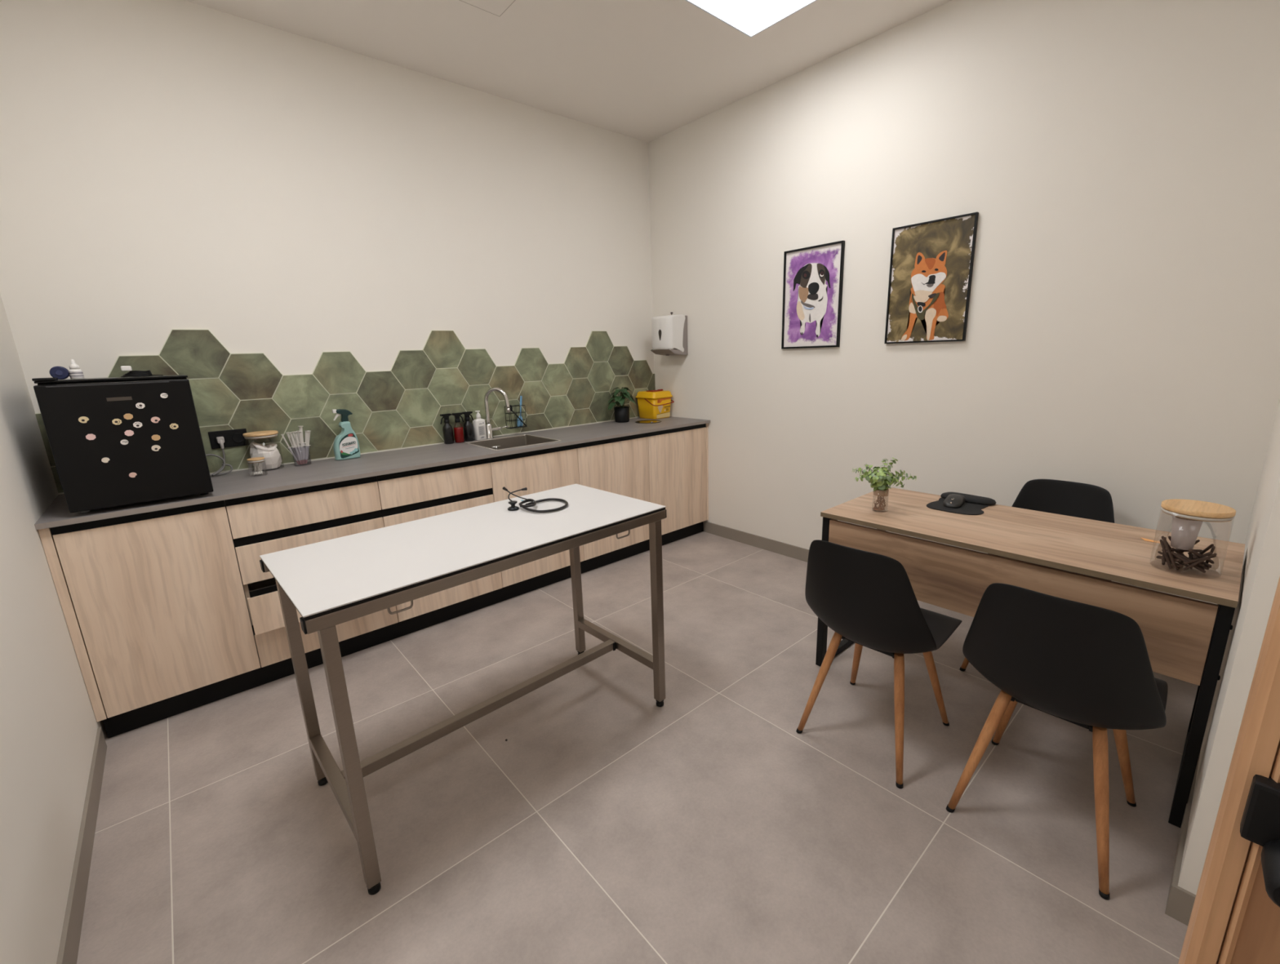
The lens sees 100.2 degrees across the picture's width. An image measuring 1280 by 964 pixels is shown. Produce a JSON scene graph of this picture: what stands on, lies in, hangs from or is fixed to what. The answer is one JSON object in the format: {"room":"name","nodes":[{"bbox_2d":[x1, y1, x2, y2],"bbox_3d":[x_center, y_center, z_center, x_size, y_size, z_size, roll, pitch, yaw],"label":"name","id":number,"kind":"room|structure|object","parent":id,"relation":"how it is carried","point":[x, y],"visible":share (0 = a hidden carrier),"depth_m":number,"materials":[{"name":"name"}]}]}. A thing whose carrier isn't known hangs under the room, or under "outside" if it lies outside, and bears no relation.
{"room":"veterinary exam room","nodes":[
{"label":"veterinary exam room","id":0,"kind":"room"},
{"bbox_2d":[0,293,106,963],"bbox_3d":[-1.098,-0.162,0.501,0.100,3.018,4.550,-13,17,-40],"label":"wall","id":1,"kind":"structure","parent":0,"point":[49,726],"depth_m":1.54,"materials":[{"name":"paint"}]},
{"bbox_2d":[56,726,106,963],"bbox_3d":[-0.838,1.292,0.683,0.010,0.090,3.830,-13,17,-40],"label":"baseboard","id":2,"kind":"structure","parent":1,"relation":"attached to","point":[68,953],"depth_m":1.54,"materials":[{"name":"tile"}]},
{"bbox_2d":[0,0,653,413],"bbox_3d":[-1.258,-0.842,3.376,3.760,3.018,0.100,-13,17,-40],"label":"wall","id":3,"kind":"structure","parent":0,"point":[288,197],"depth_m":2.69,"materials":[{"name":"paint"}]},
{"bbox_2d":[35,328,655,494],"bbox_3d":[-1.213,-0.599,3.390,3.560,0.697,0.012,-13,17,-40],"label":"tile backsplash","id":4,"kind":"structure","parent":3,"relation":"attached to","point":[402,406],"depth_m":3.17,"materials":[{"name":"tile"}]},
{"bbox_2d":[208,428,249,448],"bbox_3d":[-2.067,-0.218,2.693,0.154,0.086,0.011,-13,17,-40],"label":"wall socket","id":5,"kind":"object","parent":4,"relation":"attached to","point":[233,437],"visible":0.96,"depth_m":2.69,"materials":[{"name":"black plastic"}]},
{"bbox_2d":[213,435,226,444],"bbox_3d":[-2.091,-0.211,2.667,0.049,0.049,0.002,-13,17,-40],"label":"outlet","id":6,"kind":"object","parent":5,"relation":"attached to","point":[215,436],"depth_m":2.66,"materials":[{"name":"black plastic"}]},
{"bbox_2d":[231,432,244,442],"bbox_3d":[-2.036,-0.224,2.713,0.049,0.049,0.002,-13,17,-40],"label":"outlet","id":7,"kind":"object","parent":5,"relation":"attached to","point":[236,437],"depth_m":2.71,"materials":[{"name":"black plastic"}]},
{"bbox_2d":[504,404,526,428],"bbox_3d":[-0.858,-0.456,3.685,0.139,0.165,0.072,-13,17,-40],"label":"wire basket","id":8,"kind":"object","parent":4,"relation":"attached to","point":[510,406],"visible":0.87,"depth_m":3.69,"materials":[{"name":"metal"}]},
{"bbox_2d":[516,395,523,426],"bbox_3d":[-0.834,-0.491,3.712,0.055,0.209,0.029,-13,17,-40],"label":"dish brush","id":9,"kind":"object","parent":8,"relation":"in","point":[519,422],"visible":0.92,"depth_m":3.71,"materials":[{"name":"blue plastic"}]},
{"bbox_2d":[185,0,951,142],"bbox_3d":[0.193,-1.999,1.343,3.760,0.080,4.650,-13,17,-40],"label":"ceiling","id":10,"kind":"structure","parent":0,"point":[645,70],"depth_m":2.80,"materials":[{"name":"paint"}]},
{"bbox_2d":[459,0,515,17],"bbox_3d":[-0.694,-2.122,2.160,0.568,0.001,0.568,-13,17,-40],"label":"ceiling hatch","id":11,"kind":"object","parent":10,"relation":"attached to","point":[497,7],"visible":1,"depth_m":2.46,"materials":[{"name":"paint"}]},
{"bbox_2d":[684,0,817,37],"bbox_3d":[0.548,-2.235,2.367,0.600,0.048,0.600,-13,17,-40],"label":"ceiling light","id":12,"kind":"object","parent":10,"relation":"attached to","point":[750,18],"visible":1,"depth_m":2.61,"materials":[{"name":"white"}]},
{"bbox_2d":[702,0,800,29],"bbox_3d":[0.548,-2.248,2.364,0.584,0.008,0.584,-13,17,-40],"label":"diffuser","id":13,"kind":"object","parent":12,"relation":"attached to","point":[745,14],"depth_m":2.61,"materials":[{"name":"white"}]},
{"bbox_2d":[76,531,1198,963],"bbox_3d":[0.292,0.999,2.058,3.760,0.050,4.650,-13,17,-40],"label":"floor","id":14,"kind":"structure","parent":0,"point":[610,824],"depth_m":1.72,"materials":[{"name":"tile"}]},
{"bbox_2d":[37,500,260,721],"bbox_3d":[-2.122,0.459,2.378,0.532,0.790,0.587,-13,17,-40],"label":"base cabinet","id":15,"kind":"object","parent":14,"relation":"on","point":[158,598],"depth_m":2.14,"materials":[{"name":"wood"}]},
{"bbox_2d":[34,416,710,529],"bbox_3d":[-0.998,-0.203,3.247,3.560,0.020,0.629,-13,17,-40],"label":"countertop","id":16,"kind":"structure","parent":15,"relation":"on","point":[241,483],"depth_m":2.72,"materials":[{"name":"stone"}]},
{"bbox_2d":[31,374,213,513],"bbox_3d":[-2.096,-0.188,2.213,0.422,0.499,0.537,-13,17,-40],"label":"mini fridge","id":17,"kind":"object","parent":16,"relation":"on","point":[180,468],"visible":1,"depth_m":2.00,"materials":[{"name":"black plastic"}]},
{"bbox_2d":[49,366,69,379],"bbox_3d":[-2.116,-0.398,1.952,0.048,0.048,0.041,-13,17,-40],"label":"roll","id":18,"kind":"object","parent":17,"relation":"on","point":[60,372],"visible":0.96,"depth_m":1.94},
{"bbox_2d":[68,359,84,379],"bbox_3d":[-2.085,-0.415,1.975,0.037,0.072,0.037,-13,17,-40],"label":"dropper bottle","id":19,"kind":"object","parent":17,"relation":"on","point":[74,371],"visible":1,"depth_m":1.97,"materials":[{"name":"white plastic"}]},
{"bbox_2d":[78,416,88,422],"bbox_3d":[-2.000,-0.224,1.925,0.026,0.023,0.005,-13,17,-40],"label":"magnet","id":20,"kind":"object","parent":17,"relation":"attached to","point":[83,419],"visible":1,"depth_m":1.92},
{"bbox_2d":[85,433,95,439],"bbox_3d":[-1.994,-0.164,1.944,0.025,0.022,0.004,-13,17,-40],"label":"magnet","id":21,"kind":"object","parent":17,"relation":"attached to","point":[90,437],"visible":1,"depth_m":1.94},
{"bbox_2d":[101,457,110,462],"bbox_3d":[-1.974,-0.081,1.978,0.022,0.019,0.004,-13,17,-40],"label":"magnet","id":22,"kind":"object","parent":17,"relation":"attached to","point":[105,460],"visible":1,"depth_m":1.98},
{"bbox_2d":[111,418,121,424],"bbox_3d":[-1.937,-0.223,1.982,0.025,0.022,0.005,-13,17,-40],"label":"magnet","id":23,"kind":"object","parent":17,"relation":"attached to","point":[116,421],"visible":1,"depth_m":1.98},
{"bbox_2d":[120,439,128,444],"bbox_3d":[-1.930,-0.149,2.004,0.022,0.019,0.005,-13,17,-40],"label":"magnet","id":24,"kind":"object","parent":17,"relation":"attached to","point":[124,442],"visible":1,"depth_m":2.00},
{"bbox_2d":[123,413,133,419],"bbox_3d":[-1.912,-0.245,2.000,0.025,0.022,0.004,-13,17,-40],"label":"magnet","id":25,"kind":"object","parent":17,"relation":"attached to","point":[128,416],"visible":1,"depth_m":2.00},
{"bbox_2d":[124,430,133,435],"bbox_3d":[-1.917,-0.184,2.009,0.025,0.022,0.004,-13,17,-40],"label":"magnet","id":26,"kind":"object","parent":17,"relation":"attached to","point":[128,433],"visible":1,"depth_m":2.01},
{"bbox_2d":[133,422,142,427],"bbox_3d":[-1.895,-0.216,2.021,0.025,0.022,0.005,-13,17,-40],"label":"magnet","id":27,"kind":"object","parent":17,"relation":"attached to","point":[137,424],"visible":1,"depth_m":2.02},
{"bbox_2d":[135,402,144,408],"bbox_3d":[-1.883,-0.288,2.017,0.025,0.022,0.005,-13,17,-40],"label":"magnet","id":28,"kind":"object","parent":17,"relation":"attached to","point":[140,405],"visible":1,"depth_m":2.02},
{"bbox_2d":[120,365,163,377],"bbox_3d":[-1.976,-0.439,2.121,0.126,0.043,0.062,-13,17,-40],"label":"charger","id":29,"kind":"object","parent":17,"relation":"on","point":[131,373],"visible":1,"depth_m":2.10,"materials":[{"name":"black plastic"}]},
{"bbox_2d":[151,417,159,422],"bbox_3d":[-1.856,-0.238,2.051,0.026,0.023,0.005,-13,17,-40],"label":"magnet","id":30,"kind":"object","parent":17,"relation":"attached to","point":[154,420],"visible":1,"depth_m":2.05},
{"bbox_2d":[151,444,160,451],"bbox_3d":[-1.866,-0.131,2.064,0.026,0.023,0.005,-13,17,-40],"label":"magnet","id":31,"kind":"object","parent":17,"relation":"attached to","point":[155,447],"visible":1,"depth_m":2.06},
{"bbox_2d":[151,434,160,440],"bbox_3d":[-1.862,-0.171,2.060,0.025,0.022,0.004,-13,17,-40],"label":"magnet","id":32,"kind":"object","parent":17,"relation":"attached to","point":[155,437],"visible":1,"depth_m":2.06},
{"bbox_2d":[169,423,177,429],"bbox_3d":[-1.818,-0.217,2.089,0.025,0.022,0.005,-13,17,-40],"label":"magnet","id":33,"kind":"object","parent":17,"relation":"attached to","point":[174,426],"visible":1,"depth_m":2.09},
{"bbox_2d":[205,436,232,476],"bbox_3d":[-2.080,-0.123,2.622,0.115,0.180,0.103,-13,17,-40],"label":"cable","id":34,"kind":"object","parent":16,"relation":"on","point":[220,440],"visible":0.88,"depth_m":2.64,"materials":[{"name":"plastic"}]},
{"bbox_2d":[246,457,264,463],"bbox_3d":[-1.855,-0.073,2.595,0.072,0.084,0.072,-13,17,-40],"label":"jar","id":35,"kind":"object","parent":16,"relation":"on","point":[256,460],"visible":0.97,"depth_m":2.57,"materials":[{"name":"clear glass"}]},
{"bbox_2d":[242,430,278,439],"bbox_3d":[-1.919,-0.159,2.733,0.148,0.190,0.148,-13,17,-40],"label":"storage jar","id":36,"kind":"object","parent":16,"relation":"on","point":[269,433],"visible":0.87,"depth_m":2.67,"materials":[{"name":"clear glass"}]},
{"bbox_2d":[249,441,281,470],"bbox_3d":[-1.916,-0.141,2.739,0.128,0.141,0.118,-13,17,-40],"label":"bag","id":37,"kind":"object","parent":36,"relation":"in","point":[273,459],"visible":0.87,"depth_m":2.71,"materials":[{"name":"fabric"}]},
{"bbox_2d":[332,408,360,460],"bbox_3d":[-1.628,-0.263,2.946,0.127,0.277,0.063,-13,17,-40],"label":"disinfectant spray","id":38,"kind":"object","parent":16,"relation":"on","point":[346,445],"visible":1,"depth_m":2.93,"materials":[{"name":"teal plastic"}]},
{"bbox_2d":[339,433,357,455],"bbox_3d":[-1.601,-0.205,2.940,0.092,0.114,0.001,-13,17,-40],"label":"print","id":39,"kind":"object","parent":38,"relation":"attached to","point":[348,442],"depth_m":2.94,"materials":[{"name":"paper"}]},
{"bbox_2d":[440,413,453,444],"bbox_3d":[-1.216,-0.336,3.382,0.061,0.189,0.064,-1,13,5],"label":"bottle","id":40,"kind":"object","parent":16,"relation":"on","point":[447,429],"visible":1,"depth_m":3.37,"materials":[{"name":"plastic"}]},
{"bbox_2d":[451,412,464,442],"bbox_3d":[-1.158,-0.346,3.414,0.061,0.189,0.064,-1,13,5],"label":"bottle","id":41,"kind":"object","parent":16,"relation":"on","point":[458,431],"visible":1,"depth_m":3.40,"materials":[{"name":"red plastic"}]},
{"bbox_2d":[462,411,474,441],"bbox_3d":[-1.113,-0.360,3.471,0.061,0.189,0.064,-1,13,5],"label":"bottle","id":42,"kind":"object","parent":16,"relation":"on","point":[468,425],"visible":1,"depth_m":3.45,"materials":[{"name":"plastic"}]},
{"bbox_2d":[472,410,486,440],"bbox_3d":[-1.053,-0.372,3.508,0.047,0.190,0.072,10,18,42],"label":"soap bottle","id":43,"kind":"object","parent":16,"relation":"on","point":[479,425],"visible":1,"depth_m":3.49,"materials":[{"name":"white plastic"}]},
{"bbox_2d":[484,387,510,439],"bbox_3d":[-0.936,-0.458,3.542,0.191,0.335,0.097,0,13,6],"label":"tap","id":44,"kind":"object","parent":16,"relation":"on","point":[489,428],"visible":1,"depth_m":3.51,"materials":[{"name":"silver metal"}]},
{"bbox_2d":[464,434,560,450],"bbox_3d":[-0.803,-0.171,3.407,0.449,0.176,0.446,-13,17,-40],"label":"sink","id":45,"kind":"object","parent":16,"relation":"in","point":[524,440],"visible":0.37,"depth_m":3.57,"materials":[{"name":"metal"}]},
{"bbox_2d":[608,386,635,422],"bbox_3d":[-0.150,-0.603,4.183,0.255,0.269,0.214,-13,17,-40],"label":"potted plant","id":46,"kind":"object","parent":16,"relation":"on","point":[621,412],"visible":1,"depth_m":4.15,"materials":[{"name":"green plant"}]},
{"bbox_2d":[635,419,662,423],"bbox_3d":[0.066,-0.472,4.164,0.206,0.008,0.206,-13,17,-40],"label":"lid","id":47,"kind":"object","parent":16,"relation":"on","point":[651,421],"visible":1,"depth_m":4.15,"materials":[{"name":"plastic"}]},
{"bbox_2d":[635,389,674,419],"bbox_3d":[0.121,-0.643,4.402,0.241,0.228,0.246,-13,17,-40],"label":"bin","id":48,"kind":"object","parent":16,"relation":"on","point":[652,404],"visible":1,"depth_m":4.33,"materials":[{"name":"yellow plastic"}]},
{"bbox_2d":[656,397,671,418],"bbox_3d":[0.194,-0.601,4.341,0.154,0.157,0.012,-13,17,-40],"label":"print","id":49,"kind":"object","parent":48,"relation":"attached to","point":[663,404],"depth_m":4.34},
{"bbox_3d":[-1.788,-0.138,2.828,0.084,0.098,0.084,-13,17,-40],"label":"clear tumbler","id":50,"kind":"object","parent":16,"relation":"on","visible":0},
{"bbox_2d":[280,434,299,464],"bbox_3d":[-1.823,-0.169,2.790,0.058,0.169,0.011,-13,17,-40],"label":"syringe","id":51,"kind":"object","parent":50,"relation":"in","point":[284,438],"visible":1,"depth_m":2.79,"materials":[{"name":"plastic"}]},
{"bbox_2d":[285,431,300,464],"bbox_3d":[-1.817,-0.176,2.805,0.042,0.174,0.016,-8,15,-25],"label":"syringe","id":52,"kind":"object","parent":50,"relation":"in","point":[287,433],"visible":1,"depth_m":2.80,"materials":[{"name":"plastic"}]},
{"bbox_2d":[288,431,302,464],"bbox_3d":[-1.798,-0.174,2.793,0.018,0.175,0.037,5,15,26],"label":"syringe","id":53,"kind":"object","parent":50,"relation":"in","point":[291,433],"visible":1,"depth_m":2.79,"materials":[{"name":"plastic"}]},
{"bbox_2d":[293,431,302,464],"bbox_3d":[-1.786,-0.177,2.803,0.020,0.176,0.025,3,14,20],"label":"syringe","id":54,"kind":"object","parent":50,"relation":"in","point":[295,432],"visible":1,"depth_m":2.80,"materials":[{"name":"plastic"}]},
{"bbox_2d":[297,431,304,464],"bbox_3d":[-1.773,-0.179,2.809,0.027,0.176,0.022,-3,13,-3],"label":"syringe","id":55,"kind":"object","parent":50,"relation":"in","point":[301,446],"visible":1,"depth_m":2.81,"materials":[{"name":"plastic"}]},
{"bbox_2d":[297,426,306,463],"bbox_3d":[-1.781,-0.196,2.826,0.036,0.200,0.023,-13,18,-40],"label":"syringe","id":56,"kind":"object","parent":50,"relation":"in","point":[300,427],"visible":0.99,"depth_m":2.82,"materials":[{"name":"plastic"}]},
{"bbox_2d":[304,431,309,463],"bbox_3d":[-1.759,-0.184,2.831,0.045,0.174,0.016,-8,15,-25],"label":"syringe","id":57,"kind":"object","parent":50,"relation":"in","point":[307,436],"visible":1,"depth_m":2.83,"materials":[{"name":"plastic"}]},
{"bbox_2d":[306,430,311,462],"bbox_3d":[-1.762,-0.186,2.845,0.050,0.173,0.015,-14,18,-41],"label":"syringe","id":58,"kind":"object","parent":50,"relation":"in","point":[308,430],"visible":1,"depth_m":2.84,"materials":[{"name":"plastic"}]},
{"bbox_2d":[224,475,398,667],"bbox_3d":[-1.665,0.366,2.705,0.599,0.790,0.680,-13,17,-40],"label":"base cabinet","id":59,"kind":"object","parent":14,"relation":"on","point":[262,524],"visible":0.59,"depth_m":2.43,"materials":[{"name":"beige wood"}]},
{"bbox_2d":[102,521,703,737],"bbox_3d":[-0.815,0.665,3.272,3.539,0.106,0.018,-13,17,-40],"label":"plinth","id":60,"kind":"object","parent":14,"relation":"on","point":[114,726],"visible":0.64,"depth_m":2.74,"materials":[{"name":"plastic"}]},
{"bbox_2d":[376,457,502,622],"bbox_3d":[-1.247,0.253,3.120,0.595,0.790,0.587,-13,17,-40],"label":"base cabinet","id":61,"kind":"object","parent":14,"relation":"on","point":[406,496],"visible":0.44,"depth_m":2.86,"materials":[{"name":"wood"}]},
{"bbox_2d":[259,484,666,894],"bbox_3d":[-0.530,0.579,1.967,1.230,0.860,0.581,-14,18,-41],"label":"exam table","id":62,"kind":"object","parent":14,"relation":"on","point":[330,583],"visible":1,"depth_m":1.73,"materials":[{"name":"white laminate"}]},
{"bbox_2d":[502,486,568,512],"bbox_3d":[-0.424,0.066,2.107,0.282,0.067,0.184,0,14,8],"label":"stethoscope","id":63,"kind":"object","parent":62,"relation":"on","point":[532,503],"visible":1,"depth_m":2.09,"materials":[{"name":"black rubber"}]},
{"bbox_2d":[489,444,583,587],"bbox_3d":[-0.800,0.148,3.498,0.590,0.790,0.587,-13,17,-40],"label":"base cabinet","id":64,"kind":"object","parent":14,"relation":"on","point":[545,469],"visible":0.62,"depth_m":3.24,"materials":[{"name":"wood"}]},
{"bbox_2d":[576,432,649,560],"bbox_3d":[-0.351,0.042,3.879,0.602,0.790,0.587,-13,17,-40],"label":"base cabinet","id":65,"kind":"object","parent":14,"relation":"on","point":[617,465],"visible":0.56,"depth_m":3.65,"materials":[{"name":"wood"}]},
{"bbox_2d":[647,422,708,534],"bbox_3d":[0.113,-0.066,4.273,0.631,0.790,0.587,-13,17,-40],"label":"base cabinet","id":66,"kind":"object","parent":14,"relation":"on","point":[677,481],"depth_m":4.06,"materials":[{"name":"wood"}]},
{"bbox_2d":[795,539,961,788],"bbox_3d":[0.871,0.557,1.959,0.524,0.816,0.455,-14,18,-41],"label":"chair","id":67,"kind":"object","parent":14,"relation":"on","point":[868,599],"visible":1,"depth_m":1.77,"materials":[{"name":"black plastic"}]},
{"bbox_2d":[815,487,1244,827],"bbox_3d":[1.422,0.532,2.142,0.606,0.746,1.219,-13,17,-40],"label":"desk","id":68,"kind":"object","parent":14,"relation":"on","point":[1185,638],"visible":0.75,"depth_m":1.81,"materials":[{"name":"brown wood"}]},
{"bbox_2d":[852,457,916,510],"bbox_3d":[1.037,0.013,2.272,0.272,0.227,0.121,-1,13,4],"label":"potted plant","id":69,"kind":"object","parent":68,"relation":"on","point":[880,482],"visible":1,"depth_m":2.26,"materials":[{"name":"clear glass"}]},
{"bbox_2d":[926,492,995,515],"bbox_3d":[1.399,0.089,2.338,0.280,0.025,0.220,-13,17,-40],"label":"mat","id":70,"kind":"object","parent":68,"relation":"on","point":[973,504],"visible":0.91,"depth_m":2.32,"materials":[{"name":"rubber"}]},
{"bbox_2d":[942,493,965,507],"bbox_3d":[1.372,0.080,2.339,0.072,0.036,0.128,10,18,40],"label":"computer mouse","id":71,"kind":"object","parent":70,"relation":"on","point":[953,500],"visible":1,"depth_m":2.31,"materials":[{"name":"black plastic"}]},
{"bbox_2d":[1141,537,1160,543],"bbox_3d":[1.778,0.204,1.855,0.032,0.001,0.068,-13,17,-40],"label":"card","id":72,"kind":"object","parent":68,"relation":"on","point":[1144,539],"visible":0.65,"depth_m":1.85,"materials":[{"name":"paper"}]},
{"bbox_2d":[1160,498,1235,522],"bbox_3d":[1.649,0.167,1.603,0.154,0.199,0.154,-13,17,-40],"label":"jar","id":73,"kind":"object","parent":68,"relation":"on","point":[1197,510],"visible":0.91,"depth_m":1.55,"materials":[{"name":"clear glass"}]},
{"bbox_2d":[1161,537,1166,564],"bbox_3d":[1.607,0.211,1.641,0.008,0.074,0.062,8,17,36],"label":"stick","id":74,"kind":"object","parent":73,"relation":"in","point":[1163,558],"visible":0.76,"depth_m":1.63,"materials":[{"name":"wood"}]},
{"bbox_2d":[1160,539,1172,568],"bbox_3d":[1.594,0.219,1.622,0.011,0.078,0.056,-1,13,4],"label":"stick","id":75,"kind":"object","parent":73,"relation":"in","point":[1166,557],"visible":1,"depth_m":1.62,"materials":[{"name":"wood"}]},
{"bbox_2d":[1155,555,1181,562],"bbox_3d":[1.615,0.235,1.636,0.010,0.028,0.089,1,14,12],"label":"stick","id":76,"kind":"object","parent":73,"relation":"in","point":[1158,556],"visible":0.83,"depth_m":1.62,"materials":[{"name":"wood"}]},
{"bbox_2d":[1162,537,1176,568],"bbox_3d":[1.594,0.214,1.611,0.011,0.080,0.053,-3,13,-6],"label":"stick","id":77,"kind":"object","parent":73,"relation":"in","point":[1165,542],"visible":1,"depth_m":1.61,"materials":[{"name":"wood"}]},
{"bbox_2d":[1164,560,1183,568],"bbox_3d":[1.625,0.247,1.634,0.010,0.021,0.090,2,14,17],"label":"stick","id":78,"kind":"object","parent":73,"relation":"in","point":[1178,565],"visible":0.49,"depth_m":1.60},
{"bbox_2d":[1157,551,1192,568],"bbox_3d":[1.631,0.237,1.632,0.011,0.027,0.089,-6,14,-15],"label":"stick","id":79,"kind":"object","parent":73,"relation":"in","point":[1158,552],"visible":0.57,"depth_m":1.61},
{"bbox_2d":[1161,548,1202,552],"bbox_3d":[1.658,0.209,1.638,0.012,0.030,0.088,-9,15,-26],"label":"stick","id":80,"kind":"object","parent":73,"relation":"in","point":[1171,549],"visible":0.61,"depth_m":1.63,"materials":[{"name":"wood"}]},
{"bbox_2d":[1170,515,1203,550],"bbox_3d":[1.637,0.151,1.609,0.068,0.096,0.068,-13,17,-40],"label":"paper cup","id":81,"kind":"object","parent":73,"relation":"in","point":[1184,532],"visible":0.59,"depth_m":1.59,"materials":[{"name":"paper"}]},
{"bbox_2d":[1171,547,1204,569],"bbox_3d":[1.649,0.231,1.611,0.012,0.046,0.083,-7,14,-22],"label":"stick","id":82,"kind":"object","parent":73,"relation":"in","point":[1172,548],"visible":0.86,"depth_m":1.62,"materials":[{"name":"wood"}]},
{"bbox_2d":[1170,551,1206,573],"bbox_3d":[1.628,0.238,1.592,0.012,0.042,0.084,-10,16,-31],"label":"stick","id":83,"kind":"object","parent":73,"relation":"in","point":[1172,553],"visible":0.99,"depth_m":1.59,"materials":[{"name":"wood"}]},
{"bbox_2d":[1171,551,1209,569],"bbox_3d":[1.640,0.234,1.597,0.012,0.033,0.087,-11,16,-35],"label":"stick","id":84,"kind":"object","parent":73,"relation":"in","point":[1182,557],"visible":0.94,"depth_m":1.59,"materials":[{"name":"wood"}]},
{"bbox_2d":[1182,555,1216,564],"bbox_3d":[1.646,0.229,1.577,0.089,0.031,0.011,-1,13,3],"label":"stick","id":85,"kind":"object","parent":73,"relation":"in","point":[1201,558],"visible":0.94,"depth_m":1.57,"materials":[{"name":"wood"}]},
{"bbox_2d":[1187,552,1211,568],"bbox_3d":[1.671,0.233,1.599,0.010,0.018,0.090,2,14,14],"label":"stick","id":86,"kind":"object","parent":73,"relation":"in","point":[1204,563],"visible":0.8,"depth_m":1.57,"materials":[{"name":"wood"}]},
{"bbox_2d":[1182,553,1217,570],"bbox_3d":[1.639,0.234,1.568,0.078,0.057,0.011,0,14,9],"label":"stick","id":87,"kind":"object","parent":73,"relation":"in","point":[1213,554],"visible":1,"depth_m":1.56,"materials":[{"name":"wood"}]},
{"bbox_2d":[1188,549,1213,564],"bbox_3d":[1.661,0.220,1.584,0.083,0.049,0.011,-2,13,-1],"label":"stick","id":88,"kind":"object","parent":73,"relation":"in","point":[1192,551],"visible":0.93,"depth_m":1.58,"materials":[{"name":"wood"}]},
{"bbox_2d":[1192,551,1212,559],"bbox_3d":[1.684,0.225,1.610,0.010,0.058,0.078,1,14,13],"label":"stick","id":89,"kind":"object","parent":73,"relation":"in","point":[1208,553],"visible":0.52,"depth_m":1.58,"materials":[{"name":"wood"}]},
{"bbox_2d":[1198,543,1213,554],"bbox_3d":[1.702,0.213,1.619,0.010,0.074,0.063,1,14,13],"label":"stick","id":90,"kind":"object","parent":73,"relation":"in","point":[1210,546],"visible":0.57,"depth_m":1.60,"materials":[{"name":"wood"}]},
{"bbox_2d":[959,479,1114,671],"bbox_3d":[1.743,0.439,2.333,0.524,0.816,0.455,-13,17,-40],"label":"chair","id":91,"kind":"object","parent":14,"relation":"on","point":[1078,500],"visible":0.16,"depth_m":2.41,"materials":[{"name":"black plastic"}]},
{"bbox_2d":[946,582,1168,899],"bbox_3d":[1.238,0.634,1.584,0.524,0.816,0.455,-13,17,-40],"label":"chair","id":92,"kind":"object","parent":14,"relation":"on","point":[1086,666],"visible":1,"depth_m":1.40,"materials":[{"name":"plastic"}]},
{"bbox_2d":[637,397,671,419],"bbox_3d":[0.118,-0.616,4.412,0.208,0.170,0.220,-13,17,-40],"label":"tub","id":93,"kind":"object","parent":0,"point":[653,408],"depth_m":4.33,"materials":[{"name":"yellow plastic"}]},
{"bbox_2d":[648,0,1279,604],"bbox_3d":[1.337,-0.881,3.180,0.100,3.018,3.600,-13,17,-40],"label":"wall","id":94,"kind":"structure","parent":0,"point":[1117,161],"depth_m":2.54,"materials":[{"name":"paint"}]},
{"bbox_2d":[650,311,688,355],"bbox_3d":[0.219,-1.152,4.173,0.216,0.327,0.224,-13,17,-40],"label":"dispenser","id":95,"kind":"object","parent":94,"relation":"attached to","point":[669,332],"visible":1,"depth_m":4.10,"materials":[{"name":"grey plastic"}]},
{"bbox_2d":[703,520,808,562],"bbox_3d":[1.478,0.584,3.333,0.010,0.090,2.890,-13,17,-40],"label":"baseboard","id":96,"kind":"structure","parent":94,"relation":"attached to","point":[780,548],"depth_m":3.99,"materials":[{"name":"tile"}]},
{"bbox_2d":[781,240,844,349],"bbox_3d":[1.066,-1.143,3.331,0.022,0.600,0.400,-13,17,-40],"label":"framed picture","id":97,"kind":"object","parent":94,"relation":"attached to","point":[813,282],"visible":1,"depth_m":3.32,"materials":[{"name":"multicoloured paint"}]},
{"bbox_2d":[793,262,830,337],"bbox_3d":[1.064,-1.127,3.333,0.003,0.444,0.258,-13,17,-40],"label":"painting","id":98,"kind":"object","parent":97,"relation":"attached to","point":[811,281],"depth_m":3.33,"materials":[{"name":"paper"}]},
{"bbox_2d":[884,212,978,343],"bbox_3d":[1.519,-1.048,2.822,0.022,0.605,0.408,-13,17,-40],"label":"framed picture","id":99,"kind":"object","parent":94,"relation":"attached to","point":[931,263],"visible":1,"depth_m":2.81,"materials":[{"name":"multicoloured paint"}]},
{"bbox_2d":[901,250,948,341],"bbox_3d":[1.519,-0.983,2.836,0.003,0.453,0.233,-13,17,-40],"label":"painting","id":100,"kind":"object","parent":99,"relation":"attached to","point":[925,276],"depth_m":2.84,"materials":[{"name":"paper"}]},
{"bbox_2d":[1177,398,1279,894],"bbox_3d":[1.903,-0.479,1.413,1.440,3.018,0.170,-13,17,-40],"label":"wall","id":101,"kind":"structure","parent":0,"point":[1260,571],"depth_m":1.26,"materials":[{"name":"paint"}]},
{"bbox_2d":[1164,746,1201,925],"bbox_3d":[1.933,0.944,1.757,1.440,0.090,0.160,-13,17,-40],"label":"baseboard","id":102,"kind":"structure","parent":101,"relation":"attached to","point":[1180,904],"depth_m":1.36,"materials":[{"name":"tile"}]},
{"bbox_3d":[1.078,-0.250,0.565,0.960,3.018,0.100,-13,17,-40],"label":"wall","id":103,"kind":"structure","parent":0,"visible":0},
{"bbox_2d":[1177,577,1279,963],"bbox_3d":[0.813,0.329,0.188,0.121,2.075,0.818,-13,17,-40],"label":"door","id":104,"kind":"structure","parent":103,"relation":"in","point":[1235,916],"depth_m":0.50,"materials":[{"name":"brown wood"}]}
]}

